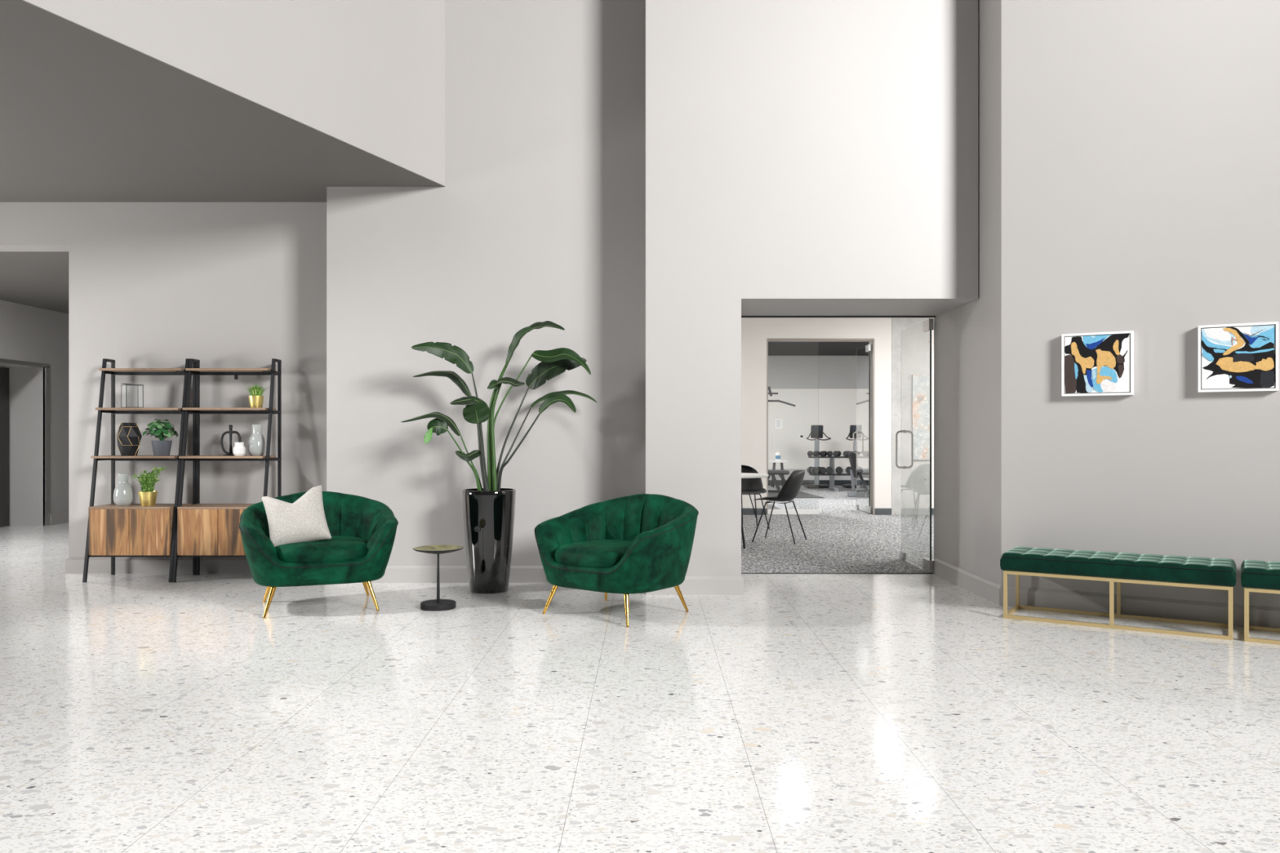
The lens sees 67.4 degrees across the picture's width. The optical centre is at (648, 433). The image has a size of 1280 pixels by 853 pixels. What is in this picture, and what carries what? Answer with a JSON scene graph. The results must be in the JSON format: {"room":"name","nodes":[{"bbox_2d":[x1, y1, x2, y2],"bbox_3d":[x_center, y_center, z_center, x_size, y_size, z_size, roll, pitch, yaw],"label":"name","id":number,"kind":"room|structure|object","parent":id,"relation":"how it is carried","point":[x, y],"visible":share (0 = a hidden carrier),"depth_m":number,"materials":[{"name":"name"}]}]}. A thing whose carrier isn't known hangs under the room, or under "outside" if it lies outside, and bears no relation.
{"room":"building lobby","nodes":[
{"label":"building lobby","id":0,"kind":"room"},
{"bbox_2d":[0,299,68,527],"bbox_3d":[-8.568,-0.282,10.800,1.865,2.900,8.400,0,0,0],"label":"wall","id":1,"kind":"structure","parent":0,"point":[31,334],"depth_m":12.12,"materials":[{"name":"paint"}]},
{"bbox_2d":[0,367,8,526],"bbox_3d":[-8.080,0.168,11.160,0.030,1.980,1.860,0,0,0],"label":"door","id":2,"kind":"structure","parent":1,"relation":"in","point":[4,372],"depth_m":12.00,"materials":[{"name":"grey metal"}]},
{"bbox_2d":[0,358,50,525],"bbox_3d":[-7.643,0.143,11.210,0.035,2.050,2.020,0,0,0],"label":"trim","id":3,"kind":"structure","parent":1,"relation":"attached to","point":[47,366],"depth_m":12.15,"materials":[{"name":"silver metal"}]},
{"bbox_2d":[50,512,68,524],"bbox_3d":[-7.628,1.102,13.410,0.015,0.132,2.380,0,0,0],"label":"baseboard","id":4,"kind":"structure","parent":1,"relation":"attached to","point":[58,518],"depth_m":12.39,"materials":[{"name":"beige paint"}]},
{"bbox_2d":[0,251,68,313],"bbox_3d":[-6.750,-1.653,11.650,5.500,0.158,6.700,0,0,0],"label":"ceiling","id":5,"kind":"structure","parent":0,"point":[38,279],"depth_m":9.80,"materials":[{"name":"beige paint"}]},
{"bbox_2d":[137,490,157,506],"bbox_3d":[-4.021,0.521,7.700,0.142,0.112,0.142,0,0,0],"label":"pot","id":6,"kind":"object","parent":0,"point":[147,498],"depth_m":7.65,"materials":[{"name":"gold metal"}]},
{"bbox_2d":[0,202,326,557],"bbox_3d":[-6.013,-1.632,8.160,6.974,5.600,0.280,0,0,0],"label":"wall","id":7,"kind":"structure","parent":0,"point":[152,285],"depth_m":8.02,"materials":[{"name":"beige paint"}]},
{"bbox_2d":[65,557,251,573],"bbox_3d":[-3.697,1.102,7.910,2.418,0.132,0.499,0,0,7],"label":"baseboard","id":8,"kind":"structure","parent":7,"relation":"attached to","point":[73,565],"depth_m":8.00,"materials":[{"name":"beige paint"}]},
{"bbox_2d":[0,0,444,202],"bbox_3d":[-5.548,-1.938,3.010,7.903,0.005,10.020,0,0,0],"label":"ceiling","id":9,"kind":"structure","parent":0,"point":[86,115],"depth_m":6.22,"materials":[{"name":"beige paint"}]},
{"bbox_2d":[23,0,444,186],"bbox_3d":[-3.429,-3.186,2.760,0.112,2.492,10.200,0,0,20],"label":"wall","id":10,"kind":"structure","parent":0,"point":[367,75],"depth_m":6.16,"materials":[{"name":"beige paint"}]},
{"bbox_2d":[248,395,263,407],"bbox_3d":[-3.193,-0.257,7.800,0.118,0.098,0.118,0,0,0],"label":"pot","id":11,"kind":"object","parent":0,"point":[254,401],"depth_m":7.76,"materials":[{"name":"gold metal"}]},
{"bbox_2d":[326,0,645,565],"bbox_3d":[-1.274,-1.632,7.910,2.504,5.600,0.780,0,0,0],"label":"wall","id":12,"kind":"structure","parent":0,"point":[539,215],"depth_m":7.52,"materials":[{"name":"beige paint"}]},
{"bbox_2d":[360,565,645,594],"bbox_3d":[-1.274,1.102,7.239,2.504,0.132,0.562,0,0,0],"label":"baseboard","id":13,"kind":"structure","parent":12,"relation":"attached to","point":[393,574],"depth_m":7.50,"materials":[{"name":"beige paint"}]},
{"bbox_2d":[0,522,1279,852],"bbox_3d":[-1.500,1.228,5.500,21.000,0.120,19.000,0,0,0],"label":"floor","id":14,"kind":"structure","parent":0,"point":[140,713],"depth_m":3.92,"materials":[{"name":"stone"}]},
{"bbox_2d":[82,358,195,582],"bbox_3d":[-4.093,0.280,7.730,0.698,1.779,0.422,0,0,0],"label":"ladder shelf","id":15,"kind":"object","parent":14,"relation":"on","point":[133,530],"visible":0.85,"depth_m":7.56,"materials":[{"name":"black metal"}]},
{"bbox_2d":[113,473,133,505],"bbox_3d":[-4.231,0.451,7.720,0.139,0.254,0.139,0,0,0],"label":"glass vase","id":16,"kind":"object","parent":15,"relation":"on","point":[122,494],"visible":1,"depth_m":7.68,"materials":[{"name":"grey"}]},
{"bbox_2d":[116,422,142,455],"bbox_3d":[-4.218,0.045,7.783,0.184,0.269,0.182,0,0,0],"label":"vase","id":17,"kind":"object","parent":15,"relation":"on","point":[129,436],"visible":1,"depth_m":7.72,"materials":[{"name":"black ceramic"}]},
{"bbox_2d":[120,382,143,407],"bbox_3d":[-4.201,-0.307,7.785,0.143,0.199,0.129,0,0,-45],"label":"glass lantern","id":18,"kind":"object","parent":15,"relation":"on","point":[132,395],"visible":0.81,"depth_m":7.75,"materials":[{"name":"black metal"}]},
{"bbox_2d":[130,466,167,506],"bbox_3d":[-4.003,0.422,7.694,0.241,0.311,0.181,0,0,14],"label":"potted herb","id":19,"kind":"object","parent":15,"relation":"on","point":[148,496],"visible":1,"depth_m":7.66,"materials":[{"name":"green plant"}]},
{"bbox_2d":[142,418,177,455],"bbox_3d":[-3.979,0.029,7.791,0.262,0.302,0.234,0,0,0],"label":"potted leafy plant","id":20,"kind":"object","parent":15,"relation":"on","point":[161,447],"visible":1,"depth_m":7.76,"materials":[{"name":"green plant"}]},
{"bbox_2d":[172,358,281,582],"bbox_3d":[-3.392,0.280,7.730,0.698,1.779,0.422,0,0,0],"label":"ladder shelf","id":21,"kind":"object","parent":14,"relation":"on","point":[202,530],"visible":0.91,"depth_m":7.63,"materials":[{"name":"black metal"}]},
{"bbox_2d":[220,424,241,455],"bbox_3d":[-3.399,0.054,7.800,0.138,0.251,0.110,0,0,37],"label":"sculpture","id":22,"kind":"object","parent":21,"relation":"on","point":[230,432],"visible":0.83,"depth_m":7.79,"materials":[{"name":"black metal"}]},
{"bbox_2d":[233,442,245,455],"bbox_3d":[-3.296,0.126,7.720,0.085,0.108,0.085,0,0,0],"label":"vase","id":23,"kind":"object","parent":21,"relation":"on","point":[239,449],"visible":1,"depth_m":7.69,"materials":[{"name":"white ceramic"}]},
{"bbox_2d":[244,383,268,407],"bbox_3d":[-3.188,-0.311,7.796,0.255,0.207,0.228,0,0,0],"label":"potted grass","id":24,"kind":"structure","parent":21,"relation":"on","point":[255,398],"depth_m":7.76,"materials":[{"name":"gold metal"}]},
{"bbox_2d":[248,424,266,455],"bbox_3d":[-3.187,0.054,7.800,0.137,0.252,0.137,0,0,0],"label":"glass vase","id":25,"kind":"object","parent":21,"relation":"on","point":[256,443],"visible":0.93,"depth_m":7.76,"materials":[{"name":"grey"}]},
{"bbox_2d":[239,491,398,617],"bbox_3d":[-2.235,0.791,6.506,1.000,0.757,0.801,0,0,-22],"label":"velvet armchair","id":26,"kind":"object","parent":14,"relation":"on","point":[362,530],"visible":0.94,"depth_m":6.25,"materials":[{"name":"green fabric"}]},
{"bbox_2d":[261,484,332,546],"bbox_3d":[-2.324,0.556,6.327,0.449,0.424,0.217,0,0,-18],"label":"throw cushion","id":27,"kind":"object","parent":26,"relation":"on","point":[303,520],"visible":0.94,"depth_m":6.27,"materials":[{"name":"fabric"}]},
{"bbox_2d":[275,536,367,563],"bbox_3d":[-2.205,0.779,6.434,0.627,0.147,0.633,0,0,-22],"label":"seat cushion","id":28,"kind":"object","parent":26,"relation":"on","point":[337,549],"depth_m":6.18,"materials":[{"name":"green fabric"}]},
{"bbox_2d":[413,545,463,611],"bbox_3d":[-1.409,0.967,6.420,0.332,0.403,0.332,0,0,0],"label":"side table","id":29,"kind":"object","parent":14,"relation":"on","point":[433,605],"visible":1,"depth_m":6.41,"materials":[{"name":"black"}]},
{"bbox_2d":[462,488,515,593],"bbox_3d":[-1.186,0.792,7.130,0.397,0.752,0.397,0,0,0],"label":"planter","id":30,"kind":"object","parent":14,"relation":"on","point":[489,516],"visible":0.95,"depth_m":6.98,"materials":[{"name":"black ceramic"}]},
{"bbox_2d":[400,320,597,490],"bbox_3d":[-1.080,-0.190,7.079,1.404,1.280,0.462,0,0,-4],"label":"plant","id":31,"kind":"object","parent":30,"relation":"in","point":[554,362],"visible":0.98,"depth_m":7.08,"materials":[{"name":"green plant"}]},
{"bbox_2d":[534,493,698,626],"bbox_3d":[-0.199,0.791,6.263,1.000,0.757,0.801,0,0,37],"label":"velvet armchair","id":32,"kind":"object","parent":14,"relation":"on","point":[638,543],"visible":1,"depth_m":6.07,"materials":[{"name":"green fabric"}]},
{"bbox_2d":[555,539,632,568],"bbox_3d":[-0.246,0.779,6.201,0.627,0.147,0.633,0,0,37],"label":"seat cushion","id":33,"kind":"object","parent":32,"relation":"on","point":[569,553],"depth_m":5.98,"materials":[{"name":"green fabric"}]},
{"bbox_2d":[1000,546,1235,639],"bbox_3d":[2.879,0.960,5.914,1.272,0.417,0.447,0,0,32],"label":"bench","id":34,"kind":"object","parent":14,"relation":"on","point":[1201,572],"visible":1,"depth_m":5.78,"materials":[{"name":"green fabric"}]},
{"bbox_2d":[1000,546,1235,586],"bbox_3d":[2.879,0.807,5.915,1.272,0.113,0.445,0,0,32],"label":"seat cushion","id":35,"kind":"object","parent":34,"relation":"on","point":[1102,566],"depth_m":5.75,"materials":[{"name":"fabric"}]},
{"bbox_2d":[1240,560,1279,644],"bbox_3d":[3.982,0.960,5.236,1.272,0.417,0.447,0,0,32],"label":"bench","id":36,"kind":"object","parent":14,"relation":"on","point":[1256,575],"visible":1,"depth_m":5.36,"materials":[{"name":"green fabric"}]},
{"bbox_2d":[1240,560,1279,590],"bbox_3d":[3.982,0.807,5.236,1.272,0.113,0.445,0,0,32],"label":"seat cushion","id":37,"kind":"object","parent":36,"relation":"on","point":[1255,575],"depth_m":5.35,"materials":[{"name":"fabric"}]},
{"bbox_2d":[645,0,977,576],"bbox_3d":[1.185,-1.632,7.629,2.414,5.600,1.342,0,0,0],"label":"wall","id":38,"kind":"structure","parent":0,"point":[804,157],"depth_m":6.96,"materials":[{"name":"beige paint"}]},
{"bbox_2d":[645,575,743,595],"bbox_3d":[0.334,1.102,7.460,0.712,0.132,1.040,0,0,0],"label":"baseboard","id":39,"kind":"structure","parent":38,"relation":"attached to","point":[691,585],"depth_m":6.94,"materials":[{"name":"beige paint"}]},
{"bbox_2d":[741,573,933,573],"bbox_3d":[1.531,1.165,7.995,1.682,0.006,0.020,0,0,0],"label":"trim","id":40,"kind":"structure","parent":38,"relation":"attached to","point":[741,573],"depth_m":7.99,"materials":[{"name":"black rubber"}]},
{"bbox_2d":[741,315,935,317],"bbox_3d":[1.532,-0.974,8.000,1.719,0.011,0.040,0,0,0],"label":"door frame","id":41,"kind":"structure","parent":38,"relation":"attached to","point":[741,316],"depth_m":7.98,"materials":[{"name":"black metal"}]},
{"bbox_2d":[741,485,933,573],"bbox_3d":[3.000,1.228,15.000,8.000,0.121,14.000,0,0,0],"label":"floor","id":42,"kind":"structure","parent":0,"point":[842,538],"depth_m":10.35,"materials":[{"name":"grey carpet"}]},
{"bbox_2d":[741,494,755,522],"bbox_3d":[1.120,0.783,12.733,0.506,0.774,0.524,0,0,30],"label":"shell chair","id":43,"kind":"object","parent":42,"relation":"on","point":[741,495],"visible":0.02,"depth_m":12.54,"materials":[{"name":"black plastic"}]},
{"bbox_2d":[741,472,768,548],"bbox_3d":[0.790,0.796,9.920,0.900,0.747,0.900,0,0,0],"label":"round table","id":44,"kind":"object","parent":42,"relation":"on","point":[744,475],"visible":0.33,"depth_m":9.71,"materials":[{"name":"white paint"}]},
{"bbox_2d":[741,465,769,529],"bbox_3d":[1.186,0.783,11.870,0.506,0.774,0.524,0,0,-12],"label":"shell chair","id":45,"kind":"object","parent":42,"relation":"on","point":[748,486],"visible":0.49,"depth_m":12.02,"materials":[{"name":"black plastic"}]},
{"bbox_2d":[751,470,806,544],"bbox_3d":[1.443,0.783,10.422,0.524,0.774,0.506,0,0,24],"label":"shell chair","id":46,"kind":"object","parent":42,"relation":"on","point":[790,489],"visible":1,"depth_m":10.25,"materials":[{"name":"black plastic"}]},
{"bbox_2d":[818,425,831,488],"bbox_3d":[3.617,0.493,20.575,0.527,1.346,0.450,0,0,0],"label":"machine","id":47,"kind":"object","parent":42,"relation":"on","point":[820,427],"visible":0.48,"depth_m":20.56,"materials":[{"name":"black metal"}]},
{"bbox_2d":[818,456,850,491],"bbox_3d":[4.021,0.817,19.575,1.472,0.698,0.650,0,0,0],"label":"dumbbell rack","id":48,"kind":"object","parent":42,"relation":"on","point":[831,487],"visible":0.43,"depth_m":19.44,"materials":[{"name":"grey metal"}]},
{"bbox_2d":[818,451,825,456],"bbox_3d":[3.496,0.412,19.580,0.112,0.109,0.237,0,0,-30],"label":"dumbbell","id":49,"kind":"object","parent":48,"relation":"on","point":[821,453],"visible":0.56,"depth_m":19.48,"materials":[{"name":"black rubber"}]},
{"bbox_2d":[818,466,826,474],"bbox_3d":[3.489,0.745,19.445,0.146,0.142,0.310,0,0,-10],"label":"dumbbell","id":50,"kind":"object","parent":48,"relation":"on","point":[822,470],"visible":0.77,"depth_m":19.30,"materials":[{"name":"black rubber"}]},
{"bbox_2d":[822,450,832,456],"bbox_3d":[3.646,0.412,19.580,0.112,0.109,0.237,0,0,-30],"label":"dumbbell","id":51,"kind":"object","parent":48,"relation":"on","point":[828,453],"visible":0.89,"depth_m":19.48,"materials":[{"name":"black rubber"}]},
{"bbox_2d":[826,466,833,474],"bbox_3d":[3.667,0.745,19.445,0.146,0.142,0.310,0,0,10],"label":"dumbbell","id":52,"kind":"object","parent":48,"relation":"on","point":[829,470],"visible":0.98,"depth_m":19.30,"materials":[{"name":"black rubber"}]},
{"bbox_2d":[818,456,848,457],"bbox_3d":[4.021,0.483,19.600,1.472,0.030,0.320,0,0,0],"label":"shelf","id":53,"kind":"object","parent":48,"relation":"on","point":[819,456],"depth_m":19.44,"materials":[{"name":"black metal"}]},
{"bbox_2d":[818,473,850,475],"bbox_3d":[4.021,0.833,19.480,1.472,0.030,0.320,0,0,0],"label":"tray","id":54,"kind":"object","parent":48,"relation":"on","point":[820,474],"depth_m":19.32,"materials":[{"name":"black metal"}]},
{"bbox_2d":[832,450,841,456],"bbox_3d":[3.850,0.412,19.580,0.112,0.109,0.237,0,0,28],"label":"dumbbell","id":55,"kind":"object","parent":48,"relation":"on","point":[837,453],"visible":1,"depth_m":19.49,"materials":[{"name":"black rubber"}]},
{"bbox_2d":[835,466,843,474],"bbox_3d":[3.864,0.745,19.445,0.146,0.142,0.310,0,0,10],"label":"dumbbell","id":56,"kind":"object","parent":48,"relation":"on","point":[838,469],"visible":1,"depth_m":19.30,"materials":[{"name":"black rubber"}]},
{"bbox_2d":[843,450,849,456],"bbox_3d":[4.055,0.412,19.580,0.112,0.109,0.237,0,0,28],"label":"dumbbell","id":57,"kind":"object","parent":48,"relation":"on","point":[845,453],"visible":0.73,"depth_m":19.48,"materials":[{"name":"black rubber"}]},
{"bbox_2d":[845,466,851,474],"bbox_3d":[4.069,0.745,19.445,0.146,0.142,0.310,0,0,10],"label":"dumbbell","id":58,"kind":"object","parent":48,"relation":"on","point":[847,468],"visible":0.73,"depth_m":19.30,"materials":[{"name":"black rubber"}]},
{"bbox_2d":[842,425,856,488],"bbox_3d":[4.455,0.493,20.575,0.527,1.346,0.450,0,0,0],"label":"machine","id":59,"kind":"object","parent":42,"relation":"on","point":[852,428],"visible":0.45,"depth_m":20.58,"materials":[{"name":"black metal"}]},
{"bbox_2d":[847,451,856,497],"bbox_3d":[4.027,0.748,17.675,0.700,0.836,0.330,0,0,0],"label":"weight bench","id":60,"kind":"object","parent":42,"relation":"on","point":[852,456],"visible":0.3,"depth_m":17.64,"materials":[{"name":"grey metal"}]},
{"bbox_2d":[741,317,933,515],"bbox_3d":[2.600,-0.307,13.900,7.200,2.950,0.260,0,0,0],"label":"wall","id":61,"kind":"structure","parent":0,"point":[755,331],"depth_m":13.77,"materials":[{"name":"white paint"}]},
{"bbox_2d":[768,341,819,514],"bbox_3d":[2.090,-0.085,13.836,0.750,2.504,0.036,0,0,0],"label":"glass wall","id":62,"kind":"structure","parent":61,"relation":"attached to","point":[793,366],"depth_m":13.83,"materials":[{"name":"white"}]},
{"bbox_2d":[766,337,874,515],"bbox_3d":[2.470,-0.100,13.898,1.551,2.535,0.264,0,0,0],"label":"door frame","id":63,"kind":"structure","parent":61,"relation":"attached to","point":[871,340],"depth_m":13.78,"materials":[{"name":"beige"}]},
{"bbox_2d":[741,508,933,515],"bbox_3d":[2.500,1.121,13.764,7.000,0.095,0.012,0,0,0],"label":"baseboard","id":64,"kind":"structure","parent":61,"relation":"attached to","point":[745,511],"depth_m":13.76,"materials":[{"name":"paint"}]},
{"bbox_2d":[853,344,871,513],"bbox_3d":[3.190,-0.065,14.265,0.173,2.445,0.870,0,0,0],"label":"door","id":65,"kind":"structure","parent":61,"relation":"in","point":[863,354],"depth_m":14.22,"materials":[{"name":"white"}]},
{"bbox_2d":[818,355,856,479],"bbox_3d":[2.500,-0.357,21.700,7.400,3.050,0.200,0,0,0],"label":"wall","id":66,"kind":"structure","parent":0,"point":[834,371],"depth_m":21.60,"materials":[{"name":"grey paint"}]},
{"bbox_2d":[818,480,851,485],"bbox_3d":[2.500,1.108,21.574,7.000,0.120,0.012,0,0,0],"label":"baseboard","id":67,"kind":"structure","parent":66,"relation":"attached to","point":[837,482],"depth_m":21.57,"materials":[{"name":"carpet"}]},
{"bbox_2d":[818,388,856,468],"bbox_3d":[2.500,-0.105,21.590,7.000,1.802,0.020,0,0,0],"label":"panel","id":68,"kind":"object","parent":66,"relation":"attached to","point":[837,406],"depth_m":21.58,"materials":[{"name":"white"}]},
{"bbox_2d":[818,342,869,355],"bbox_3d":[2.500,-1.817,17.815,7.400,0.130,7.570,0,0,0],"label":"ceiling","id":69,"kind":"structure","parent":0,"point":[825,348],"depth_m":19.68,"materials":[{"name":"black paint"}]},
{"bbox_2d":[891,317,930,515],"bbox_3d":[3.768,-0.307,13.897,0.555,2.950,0.266,0,0,0],"label":"wall","id":70,"kind":"structure","parent":0,"point":[898,324],"depth_m":13.76,"materials":[{"name":"white paint"}]},
{"bbox_2d":[933,0,1279,607],"bbox_3d":[5.740,-1.632,5.846,6.696,5.600,4.387,0,0,0],"label":"wall","id":71,"kind":"structure","parent":0,"point":[1129,150],"depth_m":6.16,"materials":[{"name":"beige paint"}]},
{"bbox_2d":[895,318,933,572],"bbox_3d":[2.353,0.101,8.447,0.173,2.115,0.935,0,0,0],"label":"door","id":72,"kind":"structure","parent":71,"relation":"in","point":[916,340],"depth_m":8.38,"materials":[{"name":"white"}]},
{"bbox_2d":[1062,330,1133,396],"bbox_3d":[2.899,-0.447,6.195,0.419,0.405,0.056,0,0,32],"label":"framed painting","id":73,"kind":"object","parent":71,"relation":"attached to","point":[1096,363],"visible":1,"depth_m":6.17,"materials":[{"name":"white paint"}]},
{"bbox_2d":[933,557,1279,627],"bbox_3d":[4.327,1.102,5.456,6.311,0.132,1.077,0,0,43],"label":"baseboard","id":74,"kind":"structure","parent":71,"relation":"attached to","point":[1264,616],"depth_m":6.18,"materials":[{"name":"beige paint"}]},
{"bbox_2d":[1198,321,1278,392],"bbox_3d":[3.557,-0.457,5.790,0.413,0.407,0.056,0,0,32],"label":"framed painting","id":75,"kind":"object","parent":71,"relation":"attached to","point":[1241,357],"visible":1,"depth_m":5.77,"materials":[{"name":"white paint"}]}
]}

